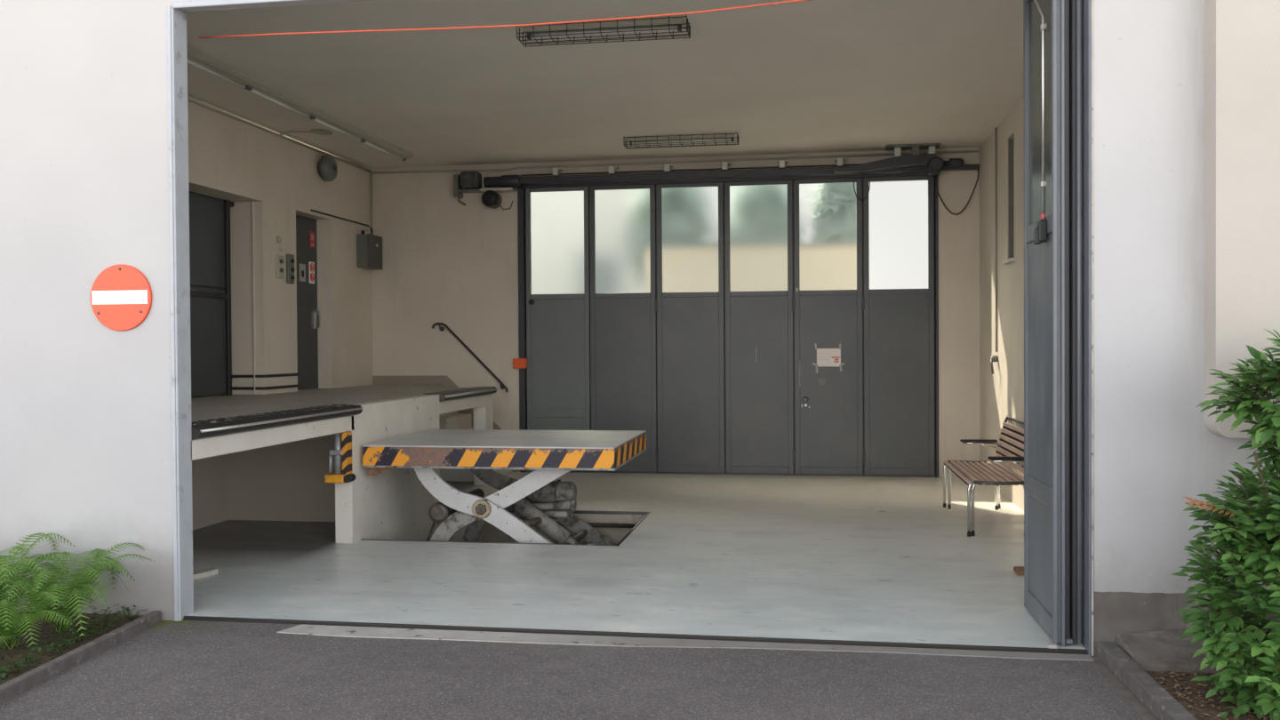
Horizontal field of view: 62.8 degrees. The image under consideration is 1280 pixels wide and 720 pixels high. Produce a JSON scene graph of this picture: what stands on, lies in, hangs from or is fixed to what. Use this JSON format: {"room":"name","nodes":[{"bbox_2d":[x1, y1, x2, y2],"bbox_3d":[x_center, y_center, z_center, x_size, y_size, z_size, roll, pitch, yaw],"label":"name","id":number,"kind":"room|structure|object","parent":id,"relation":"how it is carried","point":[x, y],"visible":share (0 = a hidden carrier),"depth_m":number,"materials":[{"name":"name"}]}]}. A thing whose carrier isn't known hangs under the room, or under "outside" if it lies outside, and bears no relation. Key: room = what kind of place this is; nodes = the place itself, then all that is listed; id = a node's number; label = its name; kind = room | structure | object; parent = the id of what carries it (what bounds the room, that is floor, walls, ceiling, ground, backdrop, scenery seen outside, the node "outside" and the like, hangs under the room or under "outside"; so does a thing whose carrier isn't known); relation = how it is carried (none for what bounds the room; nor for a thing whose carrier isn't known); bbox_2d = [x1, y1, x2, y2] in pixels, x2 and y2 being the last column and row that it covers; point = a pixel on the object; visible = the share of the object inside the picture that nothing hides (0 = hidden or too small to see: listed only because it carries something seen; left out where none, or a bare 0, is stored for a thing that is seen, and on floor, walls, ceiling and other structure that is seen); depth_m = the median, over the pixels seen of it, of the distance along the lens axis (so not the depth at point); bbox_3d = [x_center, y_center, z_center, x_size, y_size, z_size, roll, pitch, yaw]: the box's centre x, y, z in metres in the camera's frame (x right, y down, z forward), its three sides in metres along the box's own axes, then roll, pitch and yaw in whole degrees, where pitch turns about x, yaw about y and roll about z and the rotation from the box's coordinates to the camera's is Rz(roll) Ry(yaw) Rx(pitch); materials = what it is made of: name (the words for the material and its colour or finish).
{"room":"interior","nodes":[
{"label":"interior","id":0,"kind":"room"},
{"bbox_2d":[0,611,143,685],"bbox_3d":[-3.974,1.499,4.678,2.660,0.090,2.740,0,1,9],"label":"bed","id":1,"kind":"object","parent":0,"point":[45,633],"depth_m":5.40,"materials":[{"name":"soil"}]},
{"bbox_2d":[0,635,14,641],"bbox_3d":[-3.257,1.365,4.793,0.619,0.191,0.579,0,1,9],"label":"fern","id":2,"kind":"object","parent":1,"relation":"on","point":[1,636],"visible":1,"depth_m":5.01,"materials":[{"name":"green plant"}]},
{"bbox_2d":[0,579,82,649],"bbox_3d":[-3.146,1.292,5.244,0.665,0.323,0.716,-1,1,-36],"label":"fern","id":3,"kind":"object","parent":1,"relation":"on","point":[9,627],"visible":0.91,"depth_m":5.20,"materials":[{"name":"green plant"}]},
{"bbox_2d":[0,532,95,607],"bbox_3d":[-3.478,1.194,5.557,1.061,0.516,0.835,0,1,9],"label":"fern","id":4,"kind":"object","parent":1,"relation":"on","point":[41,556],"visible":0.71,"depth_m":5.59,"materials":[{"name":"green plant"}]},
{"bbox_2d":[0,603,148,683],"bbox_3d":[-2.997,1.408,5.053,0.525,0.083,1.621,0,1,9],"label":"ground cover","id":5,"kind":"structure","parent":1,"relation":"on","point":[20,665],"depth_m":5.22,"materials":[{"name":"green plant"}]},
{"bbox_2d":[0,542,154,636],"bbox_3d":[-3.074,1.234,5.526,0.842,0.431,0.808,0,1,9],"label":"fern","id":6,"kind":"object","parent":1,"relation":"on","point":[84,587],"visible":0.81,"depth_m":5.50,"materials":[{"name":"green plant"}]},
{"bbox_2d":[192,433,335,530],"bbox_3d":[-3.265,0.985,7.667,1.680,0.870,3.160,0,1,9],"label":"wall","id":7,"kind":"structure","parent":0,"point":[283,482],"depth_m":9.10,"materials":[{"name":"beige paint"}]},
{"bbox_2d":[187,94,372,397],"bbox_3d":[-4.091,-0.400,9.593,0.550,3.800,6.740,0,1,9],"label":"wall","id":8,"kind":"structure","parent":0,"point":[242,164],"depth_m":10.64,"materials":[{"name":"beige paint"}]},
{"bbox_2d":[188,191,233,397],"bbox_3d":[-4.191,-0.595,9.449,0.180,1.895,1.850,0,1,9],"label":"door","id":9,"kind":"structure","parent":8,"relation":"in","point":[210,261],"depth_m":9.90,"materials":[{"name":"grey metal"}]},
{"bbox_2d":[251,201,255,394],"bbox_3d":[-3.795,-0.609,10.309,0.010,1.895,0.025,0,1,9],"label":"trim","id":10,"kind":"structure","parent":8,"relation":"attached to","point":[252,203],"depth_m":10.30,"materials":[{"name":"beige paint"}]},
{"bbox_2d":[232,373,298,390],"bbox_3d":[-3.842,0.215,10.676,0.434,0.148,0.690,0,1,9],"label":"strip","id":11,"kind":"object","parent":8,"relation":"attached to","point":[283,374],"visible":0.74,"depth_m":10.35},
{"bbox_2d":[276,236,281,242],"bbox_3d":[-3.643,-1.216,10.593,0.026,0.070,0.070,0,1,9],"label":"button","id":12,"kind":"object","parent":8,"relation":"attached to","point":[278,238],"visible":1,"depth_m":10.57,"materials":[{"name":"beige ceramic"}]},
{"bbox_2d":[187,96,371,172],"bbox_3d":[-3.796,-2.257,9.616,0.032,0.032,6.450,0,1,9],"label":"conduit","id":13,"kind":"object","parent":8,"relation":"attached to","point":[193,100],"visible":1,"depth_m":10.39,"materials":[{"name":"beige metal"}]},
{"bbox_2d":[275,255,283,278],"bbox_3d":[-3.633,-0.941,10.595,0.042,0.230,0.120,0,1,9],"label":"switch box","id":14,"kind":"object","parent":8,"relation":"attached to","point":[279,260],"visible":1,"depth_m":10.56,"materials":[{"name":"beige plastic"}]},
{"bbox_2d":[279,244,284,251],"bbox_3d":[-3.634,-1.137,10.643,0.026,0.070,0.070,0,1,9],"label":"button","id":15,"kind":"object","parent":8,"relation":"attached to","point":[281,246],"visible":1,"depth_m":10.62,"materials":[{"name":"white plastic"}]},
{"bbox_2d":[286,254,295,283],"bbox_3d":[-3.594,-0.939,10.802,0.053,0.300,0.120,0,1,9],"label":"control panel","id":16,"kind":"object","parent":8,"relation":"attached to","point":[290,258],"visible":1,"depth_m":10.77,"materials":[{"name":"grey plastic"}]},
{"bbox_2d":[296,215,320,390],"bbox_3d":[-3.686,-0.621,11.401,0.080,1.890,0.805,0,1,9],"label":"door","id":17,"kind":"structure","parent":8,"relation":"in","point":[308,318],"depth_m":11.55,"materials":[{"name":"metal"}]},
{"bbox_2d":[299,264,305,281],"bbox_3d":[-3.681,-0.952,11.444,0.005,0.190,0.140,0,1,9],"label":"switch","id":18,"kind":"object","parent":17,"relation":"attached to","point":[302,267],"visible":1,"depth_m":11.44,"materials":[{"name":"white plastic"}]},
{"bbox_2d":[308,261,314,283],"bbox_3d":[-3.644,-0.970,11.655,0.016,0.240,0.130,0,1,9],"label":"sticker","id":19,"kind":"object","parent":17,"relation":"attached to","point":[311,265],"visible":1,"depth_m":11.64,"materials":[{"name":"white"}]},
{"bbox_2d":[309,231,315,247],"bbox_3d":[-3.646,-1.340,11.671,0.005,0.180,0.130,0,1,9],"label":"warning sticker","id":20,"kind":"object","parent":17,"relation":"attached to","point":[311,233],"visible":1,"depth_m":11.67,"materials":[{"name":"red plastic"}]},
{"bbox_2d":[317,154,337,182],"bbox_3d":[-3.425,-2.104,11.518,0.170,0.288,0.288,0,1,9],"label":"bell","id":21,"kind":"object","parent":8,"relation":"attached to","point":[327,168],"visible":1,"depth_m":11.44,"materials":[{"name":"grey metal"}]},
{"bbox_2d":[310,209,369,226],"bbox_3d":[-3.417,-1.621,12.020,0.020,0.020,1.500,0,1,9],"label":"conduit","id":22,"kind":"object","parent":8,"relation":"attached to","point":[317,212],"visible":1,"depth_m":11.93,"materials":[{"name":"metal"}]},
{"bbox_2d":[356,226,382,270],"bbox_3d":[-3.242,-1.355,12.593,0.185,0.520,0.370,0,1,9],"label":"electrical box","id":23,"kind":"object","parent":8,"relation":"attached to","point":[369,247],"visible":1,"depth_m":12.43,"materials":[{"name":"grey metal"}]},
{"bbox_2d":[370,172,372,227],"bbox_3d":[-3.276,-1.937,12.800,0.023,0.700,0.071,-1,1,-13],"label":"conduit","id":24,"kind":"object","parent":8,"relation":"attached to","point":[371,172],"visible":1,"depth_m":12.81,"materials":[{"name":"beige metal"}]},
{"bbox_2d":[0,619,1142,719],"bbox_3d":[-0.830,1.746,-5.225,28.000,0.316,21.372,0,1,9],"label":"ground","id":25,"kind":"structure","parent":0,"point":[182,669],"depth_m":4.73,"materials":[{"name":"grey asphalt"}]},
{"bbox_2d":[185,0,1023,167],"bbox_3d":[-0.085,-2.443,9.019,15.000,0.250,7.150,0,1,9],"label":"ceiling","id":26,"kind":"structure","parent":0,"point":[812,76],"depth_m":8.51,"materials":[{"name":"paint"}]},
{"bbox_2d":[186,44,259,88],"bbox_3d":[-3.263,-2.244,8.031,0.125,0.081,1.130,0,1,9],"label":"strip light","id":27,"kind":"object","parent":26,"relation":"attached to","point":[192,52],"visible":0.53,"depth_m":8.07,"materials":[{"name":"white metal"}]},
{"bbox_2d":[246,80,321,118],"bbox_3d":[-3.085,-2.260,9.142,0.125,0.081,1.120,0,1,9],"label":"strip light","id":28,"kind":"object","parent":26,"relation":"attached to","point":[263,86],"visible":0.99,"depth_m":9.08,"materials":[{"name":"white metal"}]},
{"bbox_2d":[280,128,332,135],"bbox_3d":[-3.389,-2.291,10.634,0.476,0.056,0.210,0,1,9],"label":"conduit","id":29,"kind":"object","parent":26,"relation":"attached to","point":[320,132],"visible":1,"depth_m":10.60,"materials":[{"name":"beige metal"}]},
{"bbox_2d":[310,110,371,141],"bbox_3d":[-2.908,-2.276,10.248,0.125,0.081,1.120,0,1,9],"label":"strip light","id":30,"kind":"object","parent":26,"relation":"attached to","point":[324,116],"visible":0.99,"depth_m":10.19,"materials":[{"name":"white metal"}]},
{"bbox_2d":[360,134,413,160],"bbox_3d":[-2.729,-2.291,11.368,0.125,0.081,1.150,0,1,9],"label":"strip light","id":31,"kind":"object","parent":26,"relation":"attached to","point":[374,139],"visible":0.99,"depth_m":11.32,"materials":[{"name":"white metal"}]},
{"bbox_2d":[198,0,810,38],"bbox_3d":[-0.195,-1.918,5.666,4.789,0.198,0.071,0,1,9],"label":"rope","id":32,"kind":"object","parent":26,"relation":"hanging from","point":[792,1],"visible":1,"depth_m":5.71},
{"bbox_2d":[516,15,690,47],"bbox_3d":[-0.249,-2.247,7.184,1.173,0.091,0.236,0,1,9],"label":"ceiling light","id":33,"kind":"object","parent":26,"relation":"attached to","point":[667,24],"visible":0.99,"depth_m":7.15,"materials":[{"name":"grey metal"}]},
{"bbox_2d":[623,132,738,149],"bbox_3d":[0.434,-2.302,11.024,1.198,0.091,0.236,0,1,9],"label":"ceiling light","id":34,"kind":"object","parent":26,"relation":"attached to","point":[725,137],"visible":1,"depth_m":10.98,"materials":[{"name":"grey metal"}]},
{"bbox_2d":[884,143,940,156],"bbox_3d":[3.015,-2.301,11.614,0.580,0.140,0.250,0,1,9],"label":"bracket","id":35,"kind":"object","parent":26,"relation":"attached to","point":[915,148],"visible":1,"depth_m":11.56,"materials":[{"name":"grey metal"}]},
{"bbox_2d":[186,472,1086,649],"bbox_3d":[-0.261,1.396,9.020,7.220,0.024,6.910,0,1,9],"label":"floor","id":36,"kind":"structure","parent":0,"point":[823,557],"depth_m":7.06,"materials":[{"name":"paint"}]},
{"bbox_2d":[192,567,218,579],"bbox_3d":[-3.043,1.415,6.837,0.539,0.030,0.301,-1,1,-20],"label":"block","id":37,"kind":"object","parent":36,"relation":"on","point":[202,572],"depth_m":6.94,"materials":[{"name":"concrete"}]},
{"bbox_2d":[191,384,467,421],"bbox_3d":[-3.179,0.871,9.465,2.081,1.050,6.740,0,1,9],"label":"platform","id":38,"kind":"object","parent":36,"relation":"on","point":[209,407],"visible":0.28,"depth_m":9.31,"materials":[{"name":"grey concrete"}]},
{"bbox_2d":[191,415,353,460],"bbox_3d":[-2.456,0.499,7.034,0.160,0.119,2.180,0,1,9],"label":"trim","id":39,"kind":"structure","parent":38,"relation":"attached to","point":[202,448],"depth_m":6.78,"materials":[{"name":"paint"}]},
{"bbox_2d":[191,404,362,439],"bbox_3d":[-2.421,0.394,7.058,0.223,0.087,2.210,0,1,9],"label":"plate","id":40,"kind":"object","parent":38,"relation":"attached to","point":[249,422],"visible":0.97,"depth_m":6.77,"materials":[{"name":"black metal"}]},
{"bbox_2d":[423,386,497,401],"bbox_3d":[-1.817,0.346,10.822,0.226,0.077,1.705,0,1,9],"label":"plate","id":41,"kind":"object","parent":38,"relation":"attached to","point":[469,392],"visible":0.98,"depth_m":10.63,"materials":[{"name":"metal"}]},
{"bbox_2d":[335,393,493,543],"bbox_3d":[-2.334,1.159,9.931,0.840,1.652,3.660,0,1,9],"label":"platform","id":42,"kind":"object","parent":36,"relation":"on","point":[394,504],"visible":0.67,"depth_m":8.83,"materials":[{"name":"paint"}]},
{"bbox_2d":[324,431,355,483],"bbox_3d":[-2.284,0.738,7.998,0.205,0.387,0.130,0,1,9],"label":"bumper cover","id":43,"kind":"object","parent":42,"relation":"attached to","point":[342,473],"visible":0.92,"depth_m":7.97,"materials":[{"name":"yellow paint"}]},
{"bbox_2d":[439,410,512,481],"bbox_3d":[-2.030,0.915,12.213,0.860,0.875,0.950,0,1,9],"label":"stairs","id":44,"kind":"structure","parent":36,"relation":"on","point":[453,420],"depth_m":11.87,"materials":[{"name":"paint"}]},
{"bbox_2d":[361,510,650,545],"bbox_3d":[-1.047,1.401,8.842,2.056,0.027,1.630,0,1,9],"label":"trim","id":45,"kind":"structure","parent":36,"relation":"attached to","point":[646,514],"depth_m":8.66,"materials":[{"name":"metal"}]},
{"bbox_2d":[432,512,645,544],"bbox_3d":[-1.045,1.764,8.847,2.296,0.695,1.870,0,1,9],"label":"pit","id":46,"kind":"object","parent":36,"relation":"in","point":[490,533],"depth_m":9.56,"materials":[{"name":"concrete"}]},
{"bbox_2d":[362,429,647,544],"bbox_3d":[-1.045,1.329,8.777,1.997,1.365,1.576,0,1,9],"label":"table","id":47,"kind":"object","parent":46,"relation":"on","point":[550,454],"visible":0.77,"depth_m":8.26,"materials":[{"name":"metal"}]},
{"bbox_2d":[943,416,1023,536],"bbox_3d":[2.953,0.942,8.859,0.581,0.847,1.544,0,1,9],"label":"slatted bench","id":48,"kind":"object","parent":36,"relation":"on","point":[981,472],"visible":0.84,"depth_m":8.90,"materials":[{"name":"brown wood"}]},
{"bbox_2d":[1013,566,1023,575],"bbox_3d":[2.589,1.379,6.847,0.265,0.030,0.140,0,1,9],"label":"wooden block","id":49,"kind":"object","parent":36,"relation":"on","point":[1019,570],"visible":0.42,"depth_m":6.84,"materials":[{"name":"brown wood"}]},
{"bbox_2d":[1046,643,1057,648],"bbox_3d":[2.032,1.411,5.171,0.045,0.018,0.045,0,1,9],"label":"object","id":50,"kind":"object","parent":36,"relation":"on","point":[1049,645],"visible":1,"depth_m":5.15,"materials":[{"name":"concrete"}]},
{"bbox_2d":[0,0,1279,655],"bbox_3d":[-0.640,-2.269,5.545,15.000,7.600,0.110,0,1,9],"label":"wall","id":51,"kind":"structure","parent":0,"point":[86,440],"depth_m":5.85,"materials":[{"name":"white paint"}]},
{"bbox_2d":[0,610,161,703],"bbox_3d":[-2.766,1.466,4.477,0.050,0.105,2.744,0,1,3],"label":"curb","id":52,"kind":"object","parent":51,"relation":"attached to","point":[12,688],"depth_m":5.04,"materials":[{"name":"concrete"}]},
{"bbox_2d":[90,264,151,330],"bbox_3d":[-2.905,-0.349,5.869,0.372,0.372,0.019,0,1,9],"label":"no entry sign","id":53,"kind":"object","parent":51,"relation":"attached to","point":[121,295],"visible":1,"depth_m":5.86,"materials":[{"name":"metal"}]},
{"bbox_2d":[167,5,193,621],"bbox_3d":[-2.580,-0.246,5.889,0.035,3.430,0.140,0,1,9],"label":"trim","id":54,"kind":"structure","parent":51,"relation":"attached to","point":[177,56],"depth_m":5.86,"materials":[{"name":"grey metal"}]},
{"bbox_2d":[172,0,311,8],"bbox_3d":[-0.218,-1.972,5.427,4.790,0.035,0.022,0,1,9],"label":"trim","id":55,"kind":"structure","parent":51,"relation":"attached to","point":[196,4],"depth_m":5.75,"materials":[{"name":"white metal"}]},
{"bbox_2d":[182,616,1087,654],"bbox_3d":[-0.184,1.453,5.497,4.805,0.053,0.027,0,1,9],"label":"trim","id":56,"kind":"structure","parent":51,"relation":"attached to","point":[186,618],"depth_m":5.46,"materials":[{"name":"grey metal"}]},
{"bbox_2d":[276,624,1094,661],"bbox_3d":[0.120,1.449,5.326,4.140,0.021,0.185,0,1,9],"label":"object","id":57,"kind":"structure","parent":51,"relation":"attached to","point":[347,631],"depth_m":5.36,"materials":[{"name":"grey concrete"}]},
{"bbox_2d":[1023,0,1081,647],"bbox_3d":[2.068,-0.386,5.560,0.329,3.600,0.796,0,1,9],"label":"door","id":58,"kind":"structure","parent":51,"relation":"in","point":[1052,28],"depth_m":5.24,"materials":[{"name":"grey metal"}]},
{"bbox_2d":[1081,0,1091,655],"bbox_3d":[2.183,-0.266,5.129,0.012,3.430,0.134,0,1,9],"label":"trim","id":59,"kind":"structure","parent":51,"relation":"attached to","point":[1086,4],"depth_m":5.10,"materials":[{"name":"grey metal"}]},
{"bbox_2d":[1091,0,1094,655],"bbox_3d":[2.186,-0.265,5.072,0.010,3.430,0.026,0,1,9],"label":"trim","id":60,"kind":"structure","parent":51,"relation":"attached to","point":[1092,575],"depth_m":5.06,"materials":[{"name":"metal"}]},
{"bbox_2d":[1094,663,1158,719],"bbox_3d":[1.960,1.459,3.662,0.100,0.021,2.610,0,1,9],"label":"trim","id":61,"kind":"structure","parent":51,"relation":"attached to","point":[1139,708],"depth_m":4.50,"materials":[{"name":"concrete"}]},
{"bbox_2d":[1097,641,1197,719],"bbox_3d":[2.047,1.439,3.709,0.085,0.120,2.730,0,1,9],"label":"curb","id":62,"kind":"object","parent":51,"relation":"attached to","point":[1144,687],"depth_m":4.47,"materials":[{"name":"concrete"}]},
{"bbox_2d":[1115,622,1279,673],"bbox_3d":[2.833,1.301,4.814,1.140,0.236,0.324,0,1,9],"label":"trim","id":63,"kind":"structure","parent":51,"relation":"attached to","point":[1158,650],"depth_m":4.87,"materials":[{"name":"concrete"}]},
{"bbox_2d":[1204,0,1279,438],"bbox_3d":[3.959,-2.866,4.679,2.638,6.440,0.150,0,1,9],"label":"wall panel","id":64,"kind":"object","parent":51,"relation":"attached to","point":[1242,37],"visible":0.96,"depth_m":4.82,"materials":[{"name":"beige paint"}]},
{"bbox_2d":[370,147,980,477],"bbox_3d":[0.282,-0.465,12.457,7.780,3.800,0.300,0,1,9],"label":"wall","id":65,"kind":"structure","parent":0,"point":[446,260],"depth_m":12.64,"materials":[{"name":"beige paint"}]},
{"bbox_2d":[432,322,508,391],"bbox_3d":[-2.038,-0.034,12.630,0.947,0.836,0.104,0,1,9],"label":"handrail","id":66,"kind":"object","parent":65,"relation":"attached to","point":[502,386],"visible":1,"depth_m":12.58,"materials":[{"name":"metal"}]},
{"bbox_2d":[453,170,521,209],"bbox_3d":[-1.814,-2.009,12.441,0.820,0.446,0.330,0,1,9],"label":"motor","id":67,"kind":"object","parent":65,"relation":"attached to","point":[491,198],"visible":1,"depth_m":12.39,"materials":[{"name":"black metal"}]},
{"bbox_2d":[512,358,527,367],"bbox_3d":[-1.433,0.040,12.523,0.160,0.120,0.066,0,1,9],"label":"box","id":68,"kind":"object","parent":65,"relation":"attached to","point":[517,363],"visible":1,"depth_m":12.49,"materials":[{"name":"plastic"}]},
{"bbox_2d":[371,150,978,173],"bbox_3d":[0.245,-2.295,12.245,7.130,0.061,0.026,0,1,9],"label":"conduit","id":69,"kind":"object","parent":65,"relation":"attached to","point":[956,151],"visible":1,"depth_m":12.21,"materials":[{"name":"beige metal"}]},
{"bbox_2d":[517,165,938,477],"bbox_3d":[0.958,-0.411,12.222,4.870,3.530,0.191,0,1,9],"label":"door","id":70,"kind":"structure","parent":65,"relation":"in","point":[690,315],"depth_m":12.18,"materials":[{"name":"paint"}]},
{"bbox_2d":[818,378,826,385],"bbox_3d":[2.091,0.255,12.023,0.095,0.090,0.003,0,1,9],"label":"paper remnant","id":71,"kind":"object","parent":70,"relation":"attached to","point":[822,381],"visible":1,"depth_m":12.02,"materials":[{"name":"grey paper"}]},
{"bbox_2d":[812,343,844,373],"bbox_3d":[2.156,-0.021,12.005,0.368,0.342,0.004,0,1,9],"label":"paper notice","id":72,"kind":"object","parent":70,"relation":"attached to","point":[825,356],"visible":1,"depth_m":12.01,"materials":[{"name":"white paper"}]},
{"bbox_2d":[831,356,839,362],"bbox_3d":[2.237,-0.005,11.991,0.095,0.063,0.002,0,1,9],"label":"print","id":73,"kind":"object","parent":72,"relation":"attached to","point":[834,359],"depth_m":11.99},
{"bbox_2d":[520,158,979,185],"bbox_3d":[1.043,-2.182,12.068,5.500,0.185,0.180,0,1,9],"label":"track","id":74,"kind":"object","parent":65,"relation":"attached to","point":[782,172],"visible":0.96,"depth_m":12.05,"materials":[{"name":"metal"}]},
{"bbox_2d":[853,179,870,200],"bbox_3d":[2.509,-1.924,11.862,0.192,0.236,0.022,0,1,9],"label":"cable","id":75,"kind":"object","parent":74,"relation":"hanging from","point":[853,180],"visible":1,"depth_m":11.86,"materials":[{"name":"rubber"}]},
{"bbox_2d":[834,153,963,175],"bbox_3d":[2.873,-2.161,11.674,1.400,0.220,0.220,0,1,9],"label":"operator","id":76,"kind":"object","parent":74,"relation":"attached to","point":[935,164],"visible":1,"depth_m":11.59,"materials":[{"name":"paint"}]},
{"bbox_2d":[936,168,979,215],"bbox_3d":[3.538,-1.896,11.672,0.466,0.559,0.034,0,1,9],"label":"cable","id":77,"kind":"object","parent":74,"relation":"hanging from","point":[979,169],"visible":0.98,"depth_m":11.68,"materials":[{"name":"rubber"}]},
{"bbox_2d":[979,96,1023,511],"bbox_3d":[3.418,-0.431,8.390,0.300,3.800,6.740,0,1,9],"label":"wall","id":78,"kind":"structure","parent":0,"point":[1002,392],"depth_m":10.40,"materials":[{"name":"beige paint"}]},
{"bbox_2d":[990,355,998,374],"bbox_3d":[3.583,0.048,10.616,0.082,0.188,0.136,0,1,9],"label":"switch","id":79,"kind":"object","parent":78,"relation":"attached to","point":[994,358],"visible":1,"depth_m":10.61,"materials":[{"name":"grey plastic"}]},
{"bbox_2d":[994,127,997,351],"bbox_3d":[3.609,-1.217,10.627,0.018,2.270,0.018,0,1,9],"label":"cable","id":80,"kind":"object","parent":78,"relation":"attached to","point":[996,128],"visible":1,"depth_m":10.62,"materials":[{"name":"grey plastic"}]},
{"bbox_2d":[1002,257,1014,264],"bbox_3d":[3.596,-0.939,9.940,0.235,0.032,0.410,0,1,9],"label":"trim","id":81,"kind":"structure","parent":78,"relation":"attached to","point":[1011,260],"depth_m":9.89,"materials":[{"name":"white plastic"}]},
{"bbox_2d":[1008,138,1014,258],"bbox_3d":[3.622,-1.539,9.917,0.209,1.168,0.330,0,1,9],"label":"window","id":82,"kind":"structure","parent":78,"relation":"attached to","point":[1011,156],"depth_m":10.09,"materials":[{"name":"grey glass"}]},
{"bbox_2d":[1144,670,1279,719],"bbox_3d":[3.824,1.461,3.429,3.545,0.100,2.740,0,1,9],"label":"bed","id":83,"kind":"object","parent":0,"point":[1213,711],"depth_m":4.39,"materials":[{"name":"soil"}]},
{"bbox_2d":[1154,671,1274,719],"bbox_3d":[2.436,1.403,4.131,0.520,0.012,1.108,0,1,9],"label":"leaf litter","id":84,"kind":"object","parent":83,"relation":"on","point":[1162,678],"visible":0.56,"depth_m":4.39,"materials":[{"name":"brown plant"}]},
{"bbox_2d":[1171,328,1279,719],"bbox_3d":[2.894,0.654,4.269,1.368,1.724,1.110,0,1,9],"label":"leafy shrub","id":85,"kind":"object","parent":83,"relation":"on","point":[1252,556],"visible":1,"depth_m":4.31,"materials":[{"name":"green plant"}]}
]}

